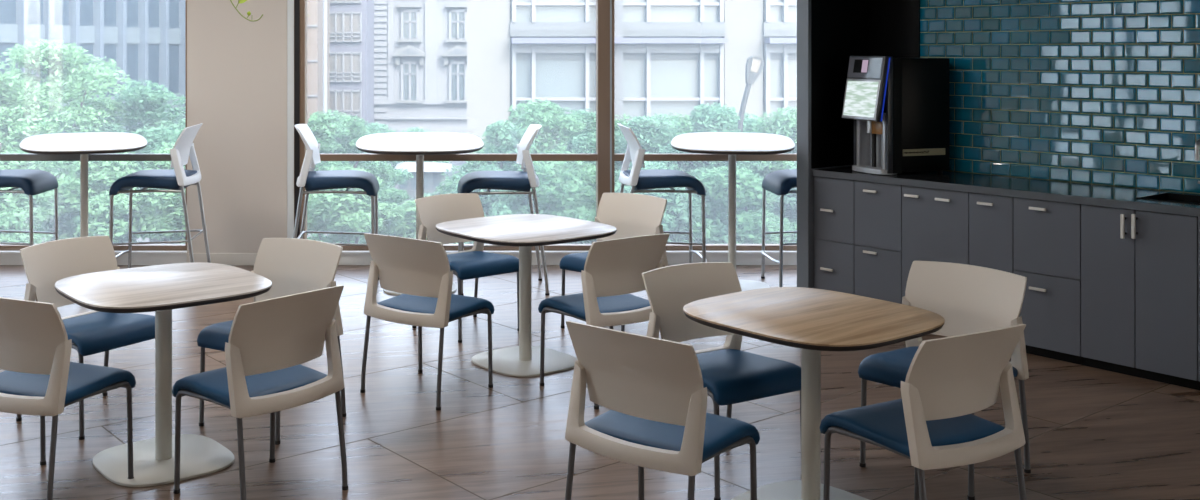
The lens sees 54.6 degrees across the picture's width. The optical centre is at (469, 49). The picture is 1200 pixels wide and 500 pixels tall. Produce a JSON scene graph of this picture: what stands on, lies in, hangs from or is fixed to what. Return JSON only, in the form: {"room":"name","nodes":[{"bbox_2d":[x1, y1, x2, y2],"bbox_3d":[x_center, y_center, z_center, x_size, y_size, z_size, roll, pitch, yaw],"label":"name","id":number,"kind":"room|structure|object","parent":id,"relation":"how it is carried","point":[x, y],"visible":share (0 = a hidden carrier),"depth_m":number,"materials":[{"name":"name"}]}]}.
{"room":"eatery","nodes":[
{"label":"eatery","id":0,"kind":"room"},
{"bbox_2d":[187,0,286,252],"bbox_3d":[-1.838,0.196,9.270,0.789,3.000,0.400,0,0,0],"label":"wall pillar","id":1,"kind":"structure","parent":0,"point":[237,65],"depth_m":9.07,"materials":[{"name":"beige paint"}]},
{"bbox_2d":[187,253,256,264],"bbox_3d":[-1.838,1.649,9.063,0.789,0.095,0.014,0,0,0],"label":"baseboard","id":2,"kind":"structure","parent":1,"relation":"attached to","point":[221,258],"depth_m":9.05,"materials":[{"name":"white paint"}]},
{"bbox_2d":[0,265,1199,499],"bbox_3d":[2.200,1.756,3.525,14.800,0.120,11.450,0,0,0],"label":"floor","id":3,"kind":"structure","parent":0,"point":[1094,433],"depth_m":5.09,"materials":[{"name":"brown wood"}]},
{"bbox_2d":[0,143,57,245],"bbox_3d":[-3.354,1.116,8.300,0.647,1.160,0.545,0,0,0],"label":"bar stool","id":4,"kind":"object","parent":3,"relation":"on","point":[32,182],"visible":0.72,"depth_m":8.16,"materials":[{"name":"blue fabric"}]},
{"bbox_2d":[0,297,135,499],"bbox_3d":[-1.629,1.299,4.416,0.505,0.795,0.501,0,0,24],"label":"dining chair","id":5,"kind":"object","parent":3,"relation":"on","point":[39,378],"visible":1,"depth_m":4.22,"materials":[{"name":"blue plastic"}]},
{"bbox_2d":[20,132,146,236],"bbox_3d":[-2.750,1.171,8.200,0.844,1.050,1.700,0,0,-19],"label":"bar table","id":6,"kind":"object","parent":3,"relation":"on","point":[86,143],"visible":0.68,"depth_m":8.17,"materials":[{"name":"white laminate"}]},
{"bbox_2d":[16,236,154,439],"bbox_3d":[-1.742,1.299,5.324,0.501,0.795,0.505,0,0,35],"label":"dining chair","id":7,"kind":"object","parent":3,"relation":"on","point":[46,263],"visible":0.58,"depth_m":5.32,"materials":[{"name":"beige plastic"}]},
{"bbox_2d":[109,123,210,267],"bbox_3d":[-2.236,1.116,8.301,0.647,1.160,0.545,0,0,-1],"label":"bar stool","id":8,"kind":"object","parent":3,"relation":"on","point":[176,179],"visible":0.87,"depth_m":8.07,"materials":[{"name":"white plastic"}]},
{"bbox_2d":[55,262,271,486],"bbox_3d":[-1.266,1.329,4.752,0.784,0.735,0.784,0,0,-37],"label":"cafe table","id":9,"kind":"object","parent":3,"relation":"on","point":[161,289],"visible":0.99,"depth_m":4.72,"materials":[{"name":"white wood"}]},
{"bbox_2d":[172,285,347,499],"bbox_3d":[-0.809,1.299,4.422,0.501,0.795,0.505,0,0,43],"label":"dining chair","id":10,"kind":"object","parent":3,"relation":"on","point":[268,344],"visible":1,"depth_m":4.30,"materials":[{"name":"beige plastic"}]},
{"bbox_2d":[197,238,345,444],"bbox_3d":[-0.905,1.299,5.259,0.505,0.795,0.501,0,0,32],"label":"dining chair","id":11,"kind":"object","parent":3,"relation":"on","point":[292,265],"visible":0.52,"depth_m":5.38,"materials":[{"name":"beige plastic"}]},
{"bbox_2d":[293,124,378,279],"bbox_3d":[-0.964,1.116,8.248,0.647,1.160,0.545,0,0,-2],"label":"bar stool","id":12,"kind":"object","parent":3,"relation":"on","point":[313,181],"visible":0.73,"depth_m":8.01,"materials":[{"name":"white plastic"}]},
{"bbox_2d":[356,132,483,294],"bbox_3d":[-0.357,1.171,8.200,0.890,1.050,1.700,0,0,-3],"label":"bar table","id":13,"kind":"object","parent":3,"relation":"on","point":[419,144],"visible":0.8,"depth_m":8.06,"materials":[{"name":"white laminate"}]},
{"bbox_2d":[360,233,494,410],"bbox_3d":[-0.207,1.299,5.743,0.505,0.795,0.501,0,0,36],"label":"dining chair","id":14,"kind":"object","parent":3,"relation":"on","point":[418,269],"visible":1,"depth_m":5.60,"materials":[{"name":"beige plastic"}]},
{"bbox_2d":[412,193,518,342],"bbox_3d":[-0.014,1.299,6.984,0.505,0.795,0.501,0,0,-38],"label":"dining chair","id":15,"kind":"object","parent":3,"relation":"on","point":[433,210],"visible":0.63,"depth_m":7.01,"materials":[{"name":"beige plastic"}]},
{"bbox_2d":[457,124,549,294],"bbox_3d":[0.219,1.116,8.202,0.647,1.160,0.545,0,0,-2],"label":"bar stool","id":16,"kind":"object","parent":3,"relation":"on","point":[523,180],"visible":0.67,"depth_m":7.96,"materials":[{"name":"white plastic"}]},
{"bbox_2d":[436,214,616,376],"bbox_3d":[0.301,1.329,6.256,0.850,0.735,0.850,0,0,-37],"label":"cafe table","id":17,"kind":"object","parent":3,"relation":"on","point":[525,231],"visible":0.98,"depth_m":6.22,"materials":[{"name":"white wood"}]},
{"bbox_2d":[538,233,669,408],"bbox_3d":[0.672,1.299,5.755,0.505,0.795,0.501,0,0,-33],"label":"dining chair","id":18,"kind":"object","parent":3,"relation":"on","point":[614,268],"visible":0.78,"depth_m":5.59,"materials":[{"name":"beige plastic"}]},
{"bbox_2d":[559,193,667,331],"bbox_3d":[0.880,1.299,7.018,0.505,0.795,0.501,0,0,44],"label":"dining chair","id":19,"kind":"object","parent":3,"relation":"on","point":[633,215],"visible":0.44,"depth_m":7.12,"materials":[{"name":"beige plastic"}]},
{"bbox_2d":[617,123,706,262],"bbox_3d":[1.356,1.116,8.300,0.647,1.160,0.545,0,0,0],"label":"bar stool","id":20,"kind":"object","parent":3,"relation":"on","point":[640,180],"visible":0.74,"depth_m":8.06,"materials":[{"name":"white plastic"}]},
{"bbox_2d":[565,321,759,499],"bbox_3d":[0.644,1.299,3.863,0.505,0.795,0.501,0,0,42],"label":"dining chair","id":21,"kind":"object","parent":3,"relation":"on","point":[653,390],"visible":1,"depth_m":3.72,"materials":[{"name":"beige plastic"}]},
{"bbox_2d":[642,262,800,499],"bbox_3d":[1.016,1.299,4.625,0.505,0.795,0.501,0,0,-30],"label":"dining chair","id":22,"kind":"object","parent":3,"relation":"on","point":[731,375],"visible":0.58,"depth_m":4.68,"materials":[{"name":"beige plastic"}]},
{"bbox_2d":[671,132,794,290],"bbox_3d":[1.870,1.171,8.200,0.844,1.050,1.700,0,0,13],"label":"bar table","id":23,"kind":"object","parent":3,"relation":"on","point":[732,144],"visible":0.78,"depth_m":8.17,"materials":[{"name":"white laminate"}]},
{"bbox_2d":[761,169,796,286],"bbox_3d":[2.464,1.116,8.300,0.647,1.160,0.545,0,0,0],"label":"bar stool","id":24,"kind":"object","parent":3,"relation":"on","point":[779,182],"visible":0.27,"depth_m":8.18,"materials":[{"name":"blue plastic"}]},
{"bbox_2d":[683,287,944,499],"bbox_3d":[1.248,1.329,4.209,0.794,0.735,0.794,0,0,-36],"label":"cafe table","id":25,"kind":"object","parent":3,"relation":"on","point":[814,321],"visible":0.99,"depth_m":4.18,"materials":[{"name":"brown wood"}]},
{"bbox_2d":[797,0,868,287],"bbox_3d":[2.459,0.199,7.747,0.690,2.995,0.095,0,0,-36],"label":"wall","id":26,"kind":"structure","parent":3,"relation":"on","point":[829,32],"depth_m":7.58,"materials":[{"name":"black paint"}]},
{"bbox_2d":[814,176,855,293],"bbox_3d":[2.571,1.260,7.579,0.628,0.872,0.305,0,0,-36],"label":"base cabinet","id":27,"kind":"object","parent":3,"relation":"on","point":[834,244],"visible":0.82,"depth_m":7.40,"materials":[{"name":"grey laminate"}]},
{"bbox_2d":[854,181,902,303],"bbox_3d":[2.763,1.260,7.321,0.628,0.872,0.334,0,0,-37],"label":"base cabinet","id":28,"kind":"object","parent":3,"relation":"on","point":[877,206],"visible":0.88,"depth_m":7.14,"materials":[{"name":"grey laminate"}]},
{"bbox_2d":[820,324,1026,499],"bbox_3d":[1.534,1.299,3.896,0.505,0.795,0.501,0,0,-28],"label":"dining chair","id":29,"kind":"object","parent":3,"relation":"on","point":[933,425],"visible":1,"depth_m":3.74,"materials":[{"name":"beige plastic"}]},
{"bbox_2d":[902,185,969,297],"bbox_3d":[2.991,1.260,7.012,0.628,0.872,0.432,0,0,-36],"label":"base cabinet","id":30,"kind":"object","parent":3,"relation":"on","point":[935,222],"visible":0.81,"depth_m":6.84,"materials":[{"name":"grey laminate"}]},
{"bbox_2d":[858,261,1030,499],"bbox_3d":[1.912,1.299,4.652,0.501,0.795,0.505,0,0,-40],"label":"dining chair","id":31,"kind":"object","parent":3,"relation":"on","point":[969,298],"visible":0.56,"depth_m":4.70,"materials":[{"name":"beige plastic"}]},
{"bbox_2d":[969,193,1013,272],"bbox_3d":[3.199,1.260,6.731,0.628,0.872,0.262,0,0,-37],"label":"base cabinet","id":32,"kind":"object","parent":3,"relation":"on","point":[990,216],"visible":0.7,"depth_m":6.56,"materials":[{"name":"grey laminate"}]},
{"bbox_2d":[1013,197,1083,364],"bbox_3d":[3.388,1.260,6.476,0.628,0.872,0.369,0,0,-36],"label":"base cabinet","id":33,"kind":"object","parent":3,"relation":"on","point":[1046,234],"visible":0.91,"depth_m":6.29,"materials":[{"name":"grey laminate"}]},
{"bbox_2d":[1081,204,1199,389],"bbox_3d":[3.662,1.260,6.095,0.640,0.872,0.566,0,0,-36],"label":"base cabinet","id":34,"kind":"object","parent":3,"relation":"on","point":[1139,269],"visible":0.99,"depth_m":5.91,"materials":[{"name":"grey laminate"}]},
{"bbox_2d":[1198,217,1199,380],"bbox_3d":[4.032,1.260,5.630,0.600,0.872,0.618,0,0,-36],"label":"base cabinet","id":35,"kind":"object","parent":3,"relation":"on","point":[1198,217],"visible":1,"depth_m":5.70,"materials":[{"name":"grey laminate"}]},
{"bbox_2d":[812,166,1199,216],"bbox_3d":[3.354,0.803,6.546,0.632,0.042,2.900,0,0,-36],"label":"countertop","id":36,"kind":"structure","parent":35,"relation":"on","point":[1038,189],"depth_m":6.59,"materials":[{"name":"black stone"}]},
{"bbox_2d":[842,56,949,174],"bbox_3d":[2.728,0.409,7.379,0.562,0.744,0.358,0,0,-18],"label":"coffee machine","id":37,"kind":"object","parent":36,"relation":"on","point":[899,108],"visible":1,"depth_m":7.24,"materials":[{"name":"black"}]},
{"bbox_2d":[852,165,892,174],"bbox_3d":[2.577,0.762,7.331,0.170,0.030,0.335,0,0,-18],"label":"drip tray","id":38,"kind":"object","parent":37,"relation":"on","point":[873,169],"depth_m":7.25,"materials":[{"name":"silver metal"}]},
{"bbox_2d":[1136,193,1199,204],"bbox_3d":[3.837,0.799,5.917,0.366,0.042,0.616,0,0,-36],"label":"sink","id":39,"kind":"object","parent":36,"relation":"in","point":[1168,197],"visible":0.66,"depth_m":6.18,"materials":[{"name":"black metal"}]},
{"bbox_2d":[1195,139,1199,183],"bbox_3d":[3.895,0.624,6.071,0.105,0.317,0.252,0,0,35],"label":"tap","id":40,"kind":"object","parent":36,"relation":"on","point":[1197,144],"visible":1,"depth_m":5.99,"materials":[{"name":"silver metal"}]},
{"bbox_2d":[945,170,1199,193],"bbox_3d":[6.069,0.196,3.569,0.135,3.000,11.516,0,0,-37],"label":"wall","id":41,"kind":"structure","parent":0,"point":[945,170],"depth_m":6.80,"materials":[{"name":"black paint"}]},
{"bbox_2d":[920,0,1199,192],"bbox_3d":[4.300,-0.262,5.819,0.031,2.084,4.438,0,0,-36],"label":"wall tiles","id":42,"kind":"structure","parent":41,"relation":"attached to","point":[1102,92],"depth_m":6.79,"materials":[{"name":"teal tile"}]},
{"bbox_3d":[2.200,-1.379,3.525,14.800,0.150,11.450,0,0,0],"label":"ceiling","id":43,"kind":"structure","parent":0,"visible":0},
{"bbox_2d":[230,0,262,21],"bbox_3d":[-1.577,-0.745,7.600,0.439,1.117,0.210,0,0,0],"label":"hanging plant","id":44,"kind":"object","parent":43,"relation":"hanging from","point":[239,1],"visible":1,"depth_m":7.59,"materials":[{"name":"green plant"}]},
{"bbox_3d":[2.150,0.196,9.150,14.700,3.000,0.160,0,0,0],"label":"wall","id":45,"kind":"structure","parent":0,"visible":0},
{"bbox_2d":[0,0,186,249],"bbox_3d":[-3.616,0.183,9.140,2.768,2.815,0.140,0,0,0],"label":"window","id":46,"kind":"structure","parent":45,"relation":"in","point":[3,157],"depth_m":9.09,"materials":[{"name":"brown metal"}]},
{"bbox_2d":[287,0,293,237],"bbox_3d":[-1.416,0.196,9.225,0.055,3.000,0.290,0,0,0],"label":"trim","id":47,"kind":"structure","parent":45,"relation":"attached to","point":[290,3],"depth_m":9.08,"materials":[{"name":"white"}]},
{"bbox_2d":[0,250,796,264],"bbox_3d":[-0.250,1.643,9.140,9.500,0.106,0.180,0,0,0],"label":"window sill","id":48,"kind":"structure","parent":45,"relation":"attached to","point":[7,257],"depth_m":9.07,"materials":[{"name":"white"}]},
{"bbox_2d":[294,0,601,249],"bbox_3d":[-0.174,0.183,9.135,2.428,2.815,0.150,0,0,0],"label":"window","id":49,"kind":"structure","parent":45,"relation":"in","point":[597,157],"depth_m":9.09,"materials":[{"name":"brown metal"}]},
{"bbox_2d":[602,0,796,249],"bbox_3d":[2.620,0.183,9.137,3.160,2.815,0.146,0,0,0],"label":"window","id":50,"kind":"structure","parent":45,"relation":"in","point":[605,3],"depth_m":9.07,"materials":[{"name":"brown metal"}]},
{"label":"outside","id":51,"kind":"structure","parent":0,"visible":0},
{"bbox_2d":[36,145,584,243],"bbox_3d":[0.000,5.446,74.835,180.000,0.300,130.330,0,0,0],"label":"ground","id":52,"kind":"structure","parent":51,"point":[455,163],"depth_m":49.72,"materials":[{"name":"grey concrete"}]},
{"bbox_2d":[0,150,64,243],"bbox_3d":[-5.210,3.224,13.482,2.643,4.153,2.838,0,0,-18],"label":"tree","id":53,"kind":"object","parent":52,"relation":"on","point":[14,207],"visible":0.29,"depth_m":13.00,"materials":[{"name":"green plant"}]},
{"bbox_2d":[0,61,79,242],"bbox_3d":[-7.213,2.738,17.170,4.372,5.124,3.908,0,0,0],"label":"tree","id":54,"kind":"object","parent":52,"relation":"on","point":[5,85],"visible":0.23,"depth_m":16.81,"materials":[{"name":"green plant"}]},
{"bbox_2d":[0,39,152,235],"bbox_3d":[-6.616,2.560,18.136,4.638,5.478,3.516,0,0,-7],"label":"tree","id":55,"kind":"object","parent":52,"relation":"on","point":[47,57],"visible":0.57,"depth_m":17.58,"materials":[{"name":"green plant"}]},
{"bbox_2d":[0,0,184,133],"bbox_3d":[-23.762,-2.504,61.055,8.500,15.600,29.670,0,0,24],"label":"finned office","id":56,"kind":"structure","parent":52,"relation":"on","point":[145,38],"depth_m":62.05,"materials":[{"name":"blue metal"}]},
{"bbox_2d":[29,161,184,242],"bbox_3d":[-4.396,3.277,14.053,2.915,4.047,2.052,0,0,-13],"label":"bush","id":57,"kind":"object","parent":52,"relation":"on","point":[101,174],"visible":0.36,"depth_m":13.79,"materials":[{"name":"green plant"}]},
{"bbox_2d":[56,78,184,243],"bbox_3d":[-5.411,2.878,19.082,3.027,4.843,2.882,0,0,45],"label":"tree","id":58,"kind":"object","parent":52,"relation":"on","point":[157,131],"visible":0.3,"depth_m":18.79,"materials":[{"name":"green plant"}]},
{"bbox_2d":[107,142,184,243],"bbox_3d":[-3.842,3.221,14.694,2.854,4.160,2.552,0,0,-36],"label":"tree","id":59,"kind":"object","parent":52,"relation":"on","point":[176,207],"visible":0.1,"depth_m":14.13,"materials":[{"name":"green plant"}]},
{"bbox_2d":[307,0,329,124],"bbox_3d":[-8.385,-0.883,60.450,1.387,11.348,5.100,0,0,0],"label":"tower","id":60,"kind":"structure","parent":52,"relation":"on","point":[314,7],"depth_m":58.00,"materials":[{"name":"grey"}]},
{"bbox_2d":[323,0,326,235],"bbox_3d":[-3.783,0.496,30.000,0.105,9.600,0.110,0,0,0],"label":"flagpole","id":61,"kind":"object","parent":52,"relation":"on","point":[324,1],"visible":0.48,"depth_m":29.95,"materials":[{"name":"grey metal"}]},
{"bbox_2d":[307,169,360,243],"bbox_3d":[-2.591,3.158,14.888,2.684,4.284,2.636,0,0,-3],"label":"tree","id":62,"kind":"object","parent":52,"relation":"on","point":[352,241],"visible":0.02,"depth_m":15.47,"materials":[{"name":"green plant"}]},
{"bbox_2d":[330,0,373,144],"bbox_3d":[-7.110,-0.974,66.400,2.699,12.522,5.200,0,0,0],"label":"apartment block","id":63,"kind":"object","parent":52,"relation":"on","point":[351,21],"visible":0.58,"depth_m":63.95,"materials":[{"name":"grey"}]},
{"bbox_2d":[307,164,405,243],"bbox_3d":[-1.350,3.346,14.042,2.628,3.910,2.602,0,0,30],"label":"tree","id":64,"kind":"object","parent":52,"relation":"on","point":[334,212],"visible":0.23,"depth_m":13.71,"materials":[{"name":"green plant"}]},
{"bbox_2d":[307,109,410,204],"bbox_3d":[-2.644,3.212,21.942,2.871,4.176,2.793,0,0,-30],"label":"tree","id":65,"kind":"object","parent":52,"relation":"on","point":[327,131],"visible":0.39,"depth_m":21.89,"materials":[{"name":"green plant"}]},
{"bbox_2d":[307,121,436,238],"bbox_3d":[-2.112,3.453,25.990,3.846,3.700,3.035,0,0,16],"label":"tree","id":66,"kind":"object","parent":52,"relation":"on","point":[372,129],"visible":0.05,"depth_m":25.97,"materials":[{"name":"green plant"}]},
{"bbox_2d":[367,127,453,178],"bbox_3d":[-1.618,3.786,33.638,3.024,3.032,2.886,0,0,39],"label":"tree","id":67,"kind":"object","parent":52,"relation":"on","point":[412,129],"visible":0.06,"depth_m":33.79,"materials":[{"name":"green plant"}]},
{"bbox_2d":[374,0,466,133],"bbox_3d":[-1.339,-0.609,73.640,9.983,12.174,8.720,0,0,0],"label":"classical building","id":68,"kind":"structure","parent":52,"relation":"on","point":[420,46],"depth_m":69.97,"materials":[{"name":"grey stone"}]},
{"bbox_2d":[397,4,422,102],"bbox_3d":[-3.652,0.198,69.800,1.583,5.996,0.500,0,0,0],"label":"window","id":69,"kind":"structure","parent":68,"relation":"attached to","point":[409,16],"depth_m":69.97,"materials":[{"name":"glass"}]},
{"bbox_2d":[445,4,466,102],"bbox_3d":[-0.730,0.198,69.800,1.583,5.996,0.500,0,0,0],"label":"window","id":70,"kind":"structure","parent":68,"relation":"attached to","point":[455,14],"depth_m":69.97,"materials":[{"name":"glass"}]},
{"bbox_2d":[394,162,451,207],"bbox_3d":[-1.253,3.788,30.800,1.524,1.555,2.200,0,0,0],"label":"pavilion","id":71,"kind":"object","parent":52,"relation":"on","point":[433,171],"visible":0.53,"depth_m":30.00,"materials":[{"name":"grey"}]},
{"bbox_2d":[381,195,467,243],"bbox_3d":[-0.319,3.563,14.453,2.530,3.477,2.650,0,0,0],"label":"tree","id":72,"kind":"object","parent":52,"relation":"on","point":[407,229],"visible":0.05,"depth_m":14.28,"materials":[{"name":"green plant"}]},
{"bbox_2d":[441,120,518,183],"bbox_3d":[0.682,3.370,24.006,3.172,3.864,3.239,0,0,0],"label":"tree","id":73,"kind":"object","parent":52,"relation":"on","point":[453,177],"visible":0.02,"depth_m":24.07,"materials":[{"name":"green plant"}]},
{"bbox_2d":[445,120,554,216],"bbox_3d":[0.485,3.191,18.146,2.141,4.219,2.420,0,0,21],"label":"tree","id":74,"kind":"object","parent":52,"relation":"on","point":[504,138],"visible":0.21,"depth_m":17.77,"materials":[{"name":"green plant"}]},
{"bbox_2d":[451,161,595,243],"bbox_3d":[1.038,3.305,14.205,2.921,3.992,3.258,0,0,-35],"label":"tree","id":75,"kind":"object","parent":52,"relation":"on","point":[557,185],"visible":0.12,"depth_m":13.71,"materials":[{"name":"green plant"}]},
{"bbox_2d":[435,99,615,210],"bbox_3d":[1.054,3.071,19.962,3.219,4.458,3.671,0,0,-43],"label":"tree","id":76,"kind":"object","parent":52,"relation":"on","point":[556,124],"visible":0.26,"depth_m":19.63,"materials":[{"name":"green plant"}]},
{"bbox_2d":[544,108,625,210],"bbox_3d":[1.906,3.210,21.790,2.668,4.183,2.821,0,0,24],"label":"tree","id":77,"kind":"object","parent":52,"relation":"on","point":[581,143],"visible":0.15,"depth_m":21.82,"materials":[{"name":"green plant"}]},
{"bbox_2d":[614,114,632,170],"bbox_3d":[3.171,3.306,24.049,3.267,3.991,2.764,0,0,35],"label":"tree","id":78,"kind":"object","parent":52,"relation":"on","point":[623,122],"visible":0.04,"depth_m":23.84,"materials":[{"name":"green plant"}]},
{"bbox_2d":[467,0,796,161],"bbox_3d":[11.041,-0.166,42.875,22.291,11.643,7.250,0,0,0],"label":"office building","id":79,"kind":"structure","parent":52,"relation":"on","point":[671,56],"depth_m":40.00,"materials":[{"name":"concrete"}]},
{"bbox_2d":[511,53,717,59],"bbox_3d":[5.135,0.227,40.120,7.410,0.244,0.040,0,0,0],"label":"blind","id":80,"kind":"object","parent":79,"relation":"hanging from","point":[519,56],"depth_m":40.10,"materials":[{"name":"grey"}]},
{"bbox_2d":[770,53,796,59],"bbox_3d":[13.651,0.227,40.120,6.800,0.244,0.040,0,0,0],"label":"blind","id":81,"kind":"object","parent":79,"relation":"hanging from","point":[773,56],"depth_m":40.10,"materials":[{"name":"grey"}]},
{"bbox_2d":[575,112,720,211],"bbox_3d":[3.217,3.218,21.197,3.557,4.166,3.129,0,0,-9],"label":"tree","id":82,"kind":"object","parent":52,"relation":"on","point":[651,135],"visible":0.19,"depth_m":20.84,"materials":[{"name":"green plant"}]},
{"bbox_2d":[570,161,753,243],"bbox_3d":[2.094,3.324,14.200,2.538,3.954,2.552,0,0,41],"label":"tree","id":83,"kind":"object","parent":52,"relation":"on","point":[676,213],"visible":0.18,"depth_m":13.77,"materials":[{"name":"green plant"}]},
{"bbox_2d":[656,112,694,137],"bbox_3d":[4.359,3.274,22.827,3.460,4.055,3.449,0,0,-28],"label":"tree","id":84,"kind":"object","parent":52,"relation":"on","point":[685,125],"visible":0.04,"depth_m":22.87,"materials":[{"name":"green plant"}]},
{"bbox_2d":[641,102,777,214],"bbox_3d":[4.142,3.080,19.134,3.204,4.440,3.022,0,0,0],"label":"tree","id":85,"kind":"object","parent":52,"relation":"on","point":[713,118],"visible":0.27,"depth_m":18.83,"materials":[{"name":"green plant"}]},
{"bbox_2d":[670,165,796,243],"bbox_3d":[3.271,3.381,14.552,3.205,3.839,2.712,0,0,0],"label":"bush","id":86,"kind":"object","parent":52,"relation":"on","point":[749,190],"visible":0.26,"depth_m":14.21,"materials":[{"name":"green plant"}]},
{"bbox_2d":[738,56,763,131],"bbox_3d":[4.879,2.702,19.992,0.452,5.188,0.135,0,0,0],"label":"street lamp","id":87,"kind":"object","parent":52,"relation":"on","point":[754,65],"visible":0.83,"depth_m":19.94,"materials":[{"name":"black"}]},
{"bbox_2d":[735,113,796,163],"bbox_3d":[5.516,3.256,22.369,3.211,4.092,3.626,0,0,41],"label":"tree","id":88,"kind":"object","parent":52,"relation":"on","point":[746,128],"visible":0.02,"depth_m":22.22,"materials":[{"name":"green plant"}]},
{"bbox_2d":[740,164,796,241],"bbox_3d":[4.307,3.356,14.866,2.858,3.890,2.846,0,0,0],"label":"tree","id":89,"kind":"object","parent":52,"relation":"on","point":[790,200],"visible":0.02,"depth_m":14.91,"materials":[{"name":"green plant"}]},
{"bbox_2d":[745,106,796,181],"bbox_3d":[5.641,3.135,19.957,3.072,4.331,3.697,0,0,7],"label":"tree","id":90,"kind":"object","parent":52,"relation":"on","point":[779,124],"visible":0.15,"depth_m":19.85,"materials":[{"name":"green plant"}]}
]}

